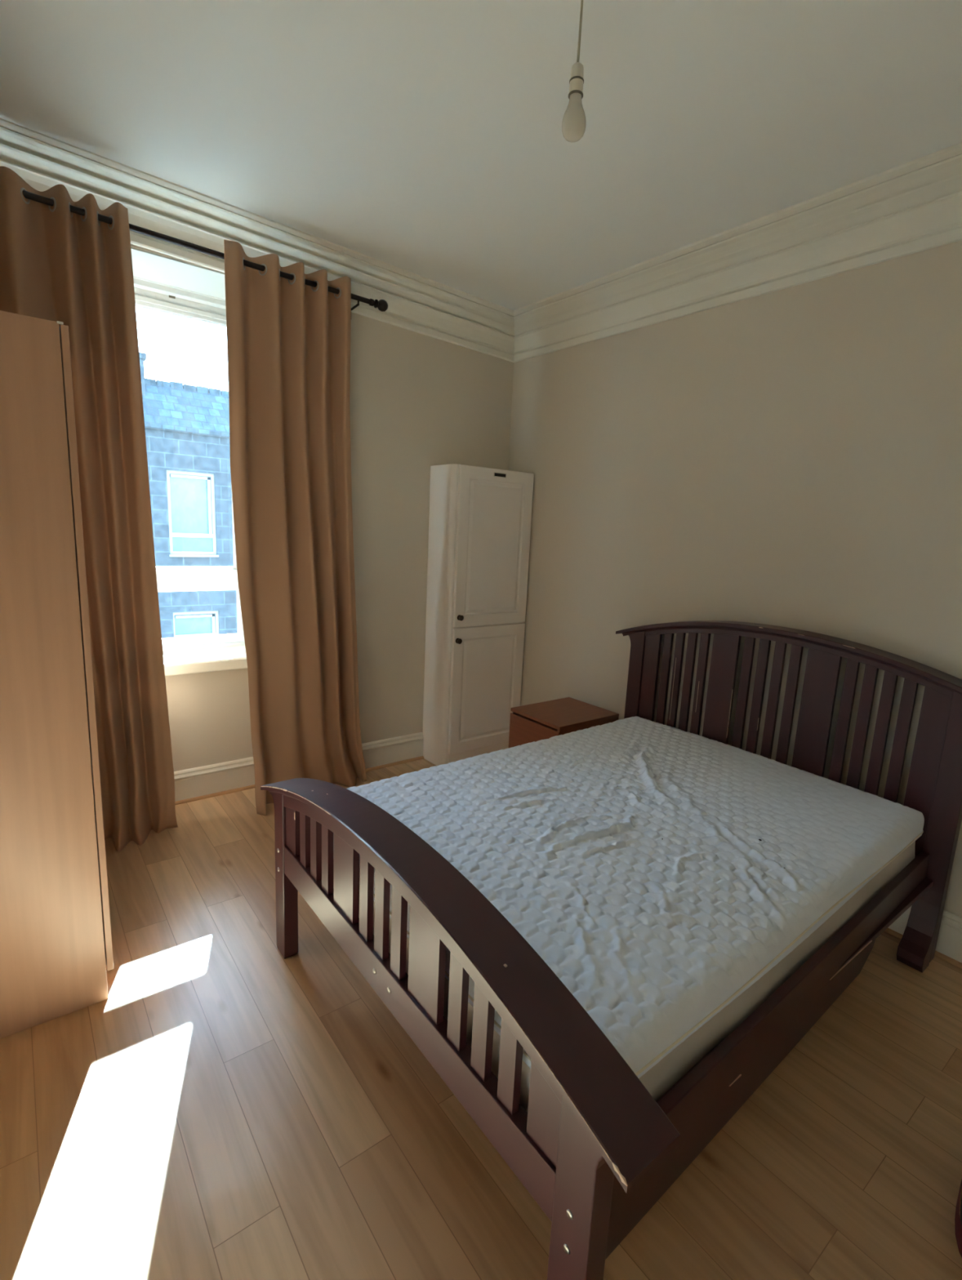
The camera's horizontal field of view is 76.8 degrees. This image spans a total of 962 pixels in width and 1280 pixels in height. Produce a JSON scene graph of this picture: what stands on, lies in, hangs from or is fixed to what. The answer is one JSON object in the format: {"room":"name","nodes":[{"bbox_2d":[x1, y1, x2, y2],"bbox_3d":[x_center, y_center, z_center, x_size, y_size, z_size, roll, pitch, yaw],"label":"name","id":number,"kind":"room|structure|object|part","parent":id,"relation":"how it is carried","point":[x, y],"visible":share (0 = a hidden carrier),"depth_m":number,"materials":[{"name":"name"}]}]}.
{"room":"bedroom","nodes":[
{"label":"bedroom","id":0,"kind":"room"},
{"bbox_2d":[0,118,514,771],"bbox_3d":[-1.226,-0.651,3.446,3.220,3.270,0.710,-5,13,-37],"label":"wall","id":1,"kind":"structure","parent":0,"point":[418,402],"depth_m":3.55,"materials":[{"name":"beige paint"}]},
{"bbox_2d":[133,276,244,651],"bbox_3d":[-1.843,-0.855,3.286,1.160,2.033,0.237,-5,13,-37],"label":"window","id":2,"kind":"structure","parent":1,"relation":"attached to","point":[148,295],"depth_m":3.38,"materials":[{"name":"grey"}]},
{"bbox_3d":[-1.810,-1.063,3.219,1.040,1.488,0.049,-5,13,-37],"label":"sash","id":3,"kind":"part","parent":2,"relation":"part of","materials":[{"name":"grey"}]},
{"bbox_3d":[-1.827,-0.168,3.350,1.040,0.436,0.051,-5,13,-37],"label":"sash","id":4,"kind":"part","parent":2,"relation":"part of","materials":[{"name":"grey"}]},
{"bbox_2d":[22,190,387,311],"bbox_3d":[-1.340,-1.755,2.764,2.011,0.134,0.157,-5,13,-37],"label":"curtain rod","id":5,"kind":"object","parent":1,"relation":"attached to","point":[382,305],"visible":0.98,"depth_m":2.72,"materials":[{"name":"black metal"}]},
{"bbox_2d":[0,166,177,851],"bbox_3d":[-1.759,-0.408,2.597,0.733,2.801,0.247,-5,13,-37],"label":"curtain","id":6,"kind":"object","parent":5,"relation":"hanging from","point":[57,264],"visible":0.52,"depth_m":2.68,"materials":[{"name":"brown fabric"}]},
{"bbox_2d":[223,239,366,815],"bbox_3d":[-0.956,-0.487,3.263,0.227,2.791,0.742,12,14,42],"label":"curtain","id":7,"kind":"object","parent":5,"relation":"hanging from","point":[288,341],"visible":0.98,"depth_m":3.21,"materials":[{"name":"brown fabric"}]},
{"bbox_2d":[173,756,254,804],"bbox_3d":[-1.686,0.808,3.284,1.160,0.179,0.036,-5,13,-37],"label":"baseboard","id":8,"kind":"structure","parent":1,"relation":"attached to","point":[199,783],"depth_m":3.42,"materials":[{"name":"beige paint"}]},
{"bbox_2d":[361,732,423,771],"bbox_3d":[-0.774,0.750,3.833,0.960,0.179,0.036,-5,13,-37],"label":"baseboard","id":9,"kind":"structure","parent":1,"relation":"attached to","point":[389,752],"depth_m":3.98,"materials":[{"name":"beige paint"}]},
{"bbox_2d":[0,758,961,1279],"bbox_3d":[0.007,1.261,2.066,3.420,0.120,4.800,-5,13,-37],"label":"floor","id":10,"kind":"structure","parent":0,"point":[233,1108],"depth_m":1.58,"materials":[{"name":"brown wood"}]},
{"bbox_2d":[0,310,113,1039],"bbox_3d":[-1.614,0.111,1.944,0.613,2.037,0.822,-5,13,-37],"label":"wardrobe","id":11,"kind":"object","parent":10,"relation":"on","point":[56,948],"visible":1,"depth_m":1.73,"materials":[{"name":"brown wood"}]},
{"bbox_3d":[-1.272,0.079,1.941,0.018,1.931,0.408,-5,13,-37],"label":"door","id":12,"kind":"part","parent":11,"relation":"part of","materials":[{"name":"brown wood"}]},
{"bbox_2d":[422,463,533,765],"bbox_3d":[-0.018,-0.143,4.051,0.628,1.925,0.310,-5,13,-37],"label":"tall cabinet","id":13,"kind":"object","parent":10,"relation":"on","point":[480,517],"visible":0.94,"depth_m":3.91,"materials":[{"name":"white wood"}]},
{"bbox_3d":[-0.138,0.007,3.809,0.035,0.035,0.031,-5,13,-37],"label":"knob","id":14,"kind":"part","parent":13,"relation":"part of","materials":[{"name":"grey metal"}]},
{"bbox_3d":[-0.126,-0.138,3.787,0.035,0.035,0.031,-5,13,-37],"label":"knob","id":15,"kind":"part","parent":13,"relation":"part of","materials":[{"name":"grey metal"}]},
{"bbox_3d":[0.044,0.315,4.052,0.592,0.831,0.019,-5,13,-37],"label":"door","id":16,"kind":"part","parent":13,"relation":"part of","materials":[{"name":"white wood"}]},
{"bbox_3d":[0.086,-0.585,3.887,0.592,0.984,0.019,-5,13,-37],"label":"door","id":17,"kind":"part","parent":13,"relation":"part of","materials":[{"name":"white wood"}]},
{"bbox_3d":[0.119,-1.032,3.803,0.100,0.029,0.004,-5,13,-37],"label":"plate frame","id":18,"kind":"part","parent":13,"relation":"part of","materials":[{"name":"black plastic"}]},
{"bbox_2d":[508,697,618,747],"bbox_3d":[0.473,0.674,3.570,0.484,0.537,0.402,-5,13,-37],"label":"nightstand","id":19,"kind":"object","parent":10,"relation":"on","point":[531,722],"visible":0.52,"depth_m":3.46,"materials":[{"name":"red wood"}]},
{"bbox_3d":[0.293,0.575,3.407,0.018,0.239,0.398,-5,13,-37],"label":"drawer","id":20,"kind":"part","parent":19,"relation":"part of","materials":[{"name":"red wood"}]},
{"bbox_2d":[260,620,961,1279],"bbox_3d":[0.515,0.599,2.200,2.092,1.180,1.728,-5,13,-37],"label":"frame","id":21,"kind":"object","parent":10,"relation":"on","point":[593,1148],"visible":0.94,"depth_m":1.53,"materials":[{"name":"brown wood"}]},
{"bbox_3d":[-0.711,0.815,2.189,0.052,0.648,0.143,-5,13,-37],"label":"leg","id":22,"kind":"part","parent":21,"relation":"part of","materials":[{"name":"brown wood"}]},
{"bbox_3d":[-0.268,0.605,1.538,0.014,0.163,1.592,-5,13,-37],"label":"crest moulding","id":23,"kind":"part","parent":21,"relation":"part of","materials":[{"name":"brown wood"}]},
{"bbox_3d":[-0.256,0.724,1.574,0.037,0.409,1.464,-5,13,-37],"label":"footboard","id":24,"kind":"part","parent":21,"relation":"part of","materials":[{"name":"brown wood"}]},
{"bbox_3d":[-0.231,0.590,1.564,0.133,0.171,1.652,-5,13,-37],"label":"cap rail","id":25,"kind":"part","parent":21,"relation":"part of","materials":[{"name":"brown wood"}]},
{"bbox_3d":[0.187,1.066,1.044,0.052,0.648,0.143,-5,13,-37],"label":"leg","id":26,"kind":"part","parent":21,"relation":"part of","materials":[{"name":"brown wood"}]},
{"bbox_2d":[333,715,924,1112],"bbox_3d":[0.507,0.701,2.213,1.983,0.303,1.426,-5,13,-37],"label":"mattress","id":27,"kind":"object","parent":21,"relation":"on","point":[672,880],"visible":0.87,"depth_m":1.82,"materials":[{"name":"fabric"}]},
{"bbox_3d":[0.792,0.455,3.369,0.137,1.069,0.142,-5,13,-37],"label":"leg","id":28,"kind":"part","parent":21,"relation":"part of","materials":[{"name":"brown wood"}]},
{"bbox_3d":[0.784,1.040,1.621,1.597,0.255,0.018,-6,13,-39],"label":"rail","id":29,"kind":"part","parent":21,"relation":"part of","materials":[{"name":"brown wood"}]},
{"bbox_3d":[0.929,0.927,1.688,1.929,0.107,0.026,-6,13,-39],"label":"rail","id":30,"kind":"part","parent":21,"relation":"part of","materials":[{"name":"brown wood"}]},
{"bbox_3d":[1.311,0.026,2.718,0.118,0.166,1.700,-5,13,-37],"label":"cap rail","id":31,"kind":"part","parent":21,"relation":"part of","materials":[{"name":"brown wood"}]},
{"bbox_3d":[1.284,0.041,2.700,0.014,0.159,1.640,-5,13,-37],"label":"crest moulding","id":32,"kind":"part","parent":21,"relation":"part of","materials":[{"name":"brown wood"}]},
{"bbox_3d":[1.285,0.405,2.781,0.037,0.904,1.484,-5,13,-37],"label":"headboard","id":33,"kind":"part","parent":21,"relation":"part of","materials":[{"name":"brown wood"}]},
{"bbox_3d":[1.702,0.709,2.210,0.137,1.069,0.142,-5,13,-37],"label":"leg","id":34,"kind":"part","parent":21,"relation":"part of","materials":[{"name":"brown wood"}]},
{"bbox_2d":[954,1179,961,1257],"bbox_3d":[1.316,1.140,1.315,0.483,0.509,0.378,-5,13,-37],"label":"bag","id":35,"kind":"object","parent":10,"relation":"on","point":[957,1220],"visible":1,"depth_m":1.38,"materials":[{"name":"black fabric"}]},
{"bbox_2d":[0,0,961,310],"bbox_3d":[0.269,-1.713,1.362,3.520,0.262,4.500,-5,13,-37],"label":"ceiling","id":36,"kind":"structure","parent":0,"point":[424,138],"depth_m":2.03,"materials":[{"name":"white paint"}]},
{"bbox_2d":[561,0,586,142],"bbox_3d":[0.240,-1.458,1.493,0.094,0.405,0.094,-5,13,-37],"label":"pendant lamp","id":37,"kind":"object","parent":36,"relation":"hanging from","point":[574,122],"visible":1,"depth_m":1.50,"materials":[{"name":"beige plastic"}]},
{"bbox_3d":[0.234,-1.308,1.520,0.060,0.098,0.060,-5,13,-37],"label":"bulb","id":38,"kind":"part","parent":37,"relation":"part of","materials":[{"name":"white glass"}]},
{"bbox_3d":[0.244,-1.522,1.482,0.006,0.242,0.006,8,12,29],"label":"cord","id":39,"kind":"part","parent":37,"relation":"part of","materials":[{"name":"beige plastic"}]},
{"bbox_2d":[507,240,961,917],"bbox_3d":[1.434,-0.412,2.819,0.200,3.270,5.000,-5,13,-37],"label":"wall","id":40,"kind":"structure","parent":0,"point":[789,457],"depth_m":2.80,"materials":[{"name":"beige paint"}]},
{"bbox_2d":[513,142,961,362],"bbox_3d":[1.455,-1.599,2.350,0.160,0.273,4.250,-5,13,-37],"label":"trim","id":41,"kind":"structure","parent":40,"relation":"attached to","point":[913,206],"depth_m":2.63,"materials":[{"name":"white paint"}]},
{"bbox_2d":[884,906,961,968],"bbox_3d":[1.473,1.052,2.752,0.036,0.179,3.950,-5,13,-37],"label":"baseboard","id":42,"kind":"structure","parent":40,"relation":"attached to","point":[948,944],"depth_m":2.34,"materials":[{"name":"beige paint"}]},
{"label":"outside","id":43,"kind":"structure","parent":0,"visible":0},
{"bbox_2d":[138,351,237,638],"bbox_3d":[-8.682,-1.103,19.097,32.000,13.620,8.120,-5,13,-37],"label":"apartment building","id":44,"kind":"structure","parent":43,"point":[187,427],"depth_m":14.90,"materials":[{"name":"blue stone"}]},
{"bbox_3d":[-7.118,-3.106,14.944,0.980,1.890,0.020,-5,13,-37],"label":"pane","id":45,"kind":"part","parent":44,"relation":"part of","materials":[{"name":"blue"}]},
{"bbox_3d":[-7.286,0.241,15.546,1.010,1.880,0.020,-5,13,-37],"label":"pane","id":46,"kind":"part","parent":44,"relation":"part of","materials":[{"name":"blue"}]}
]}

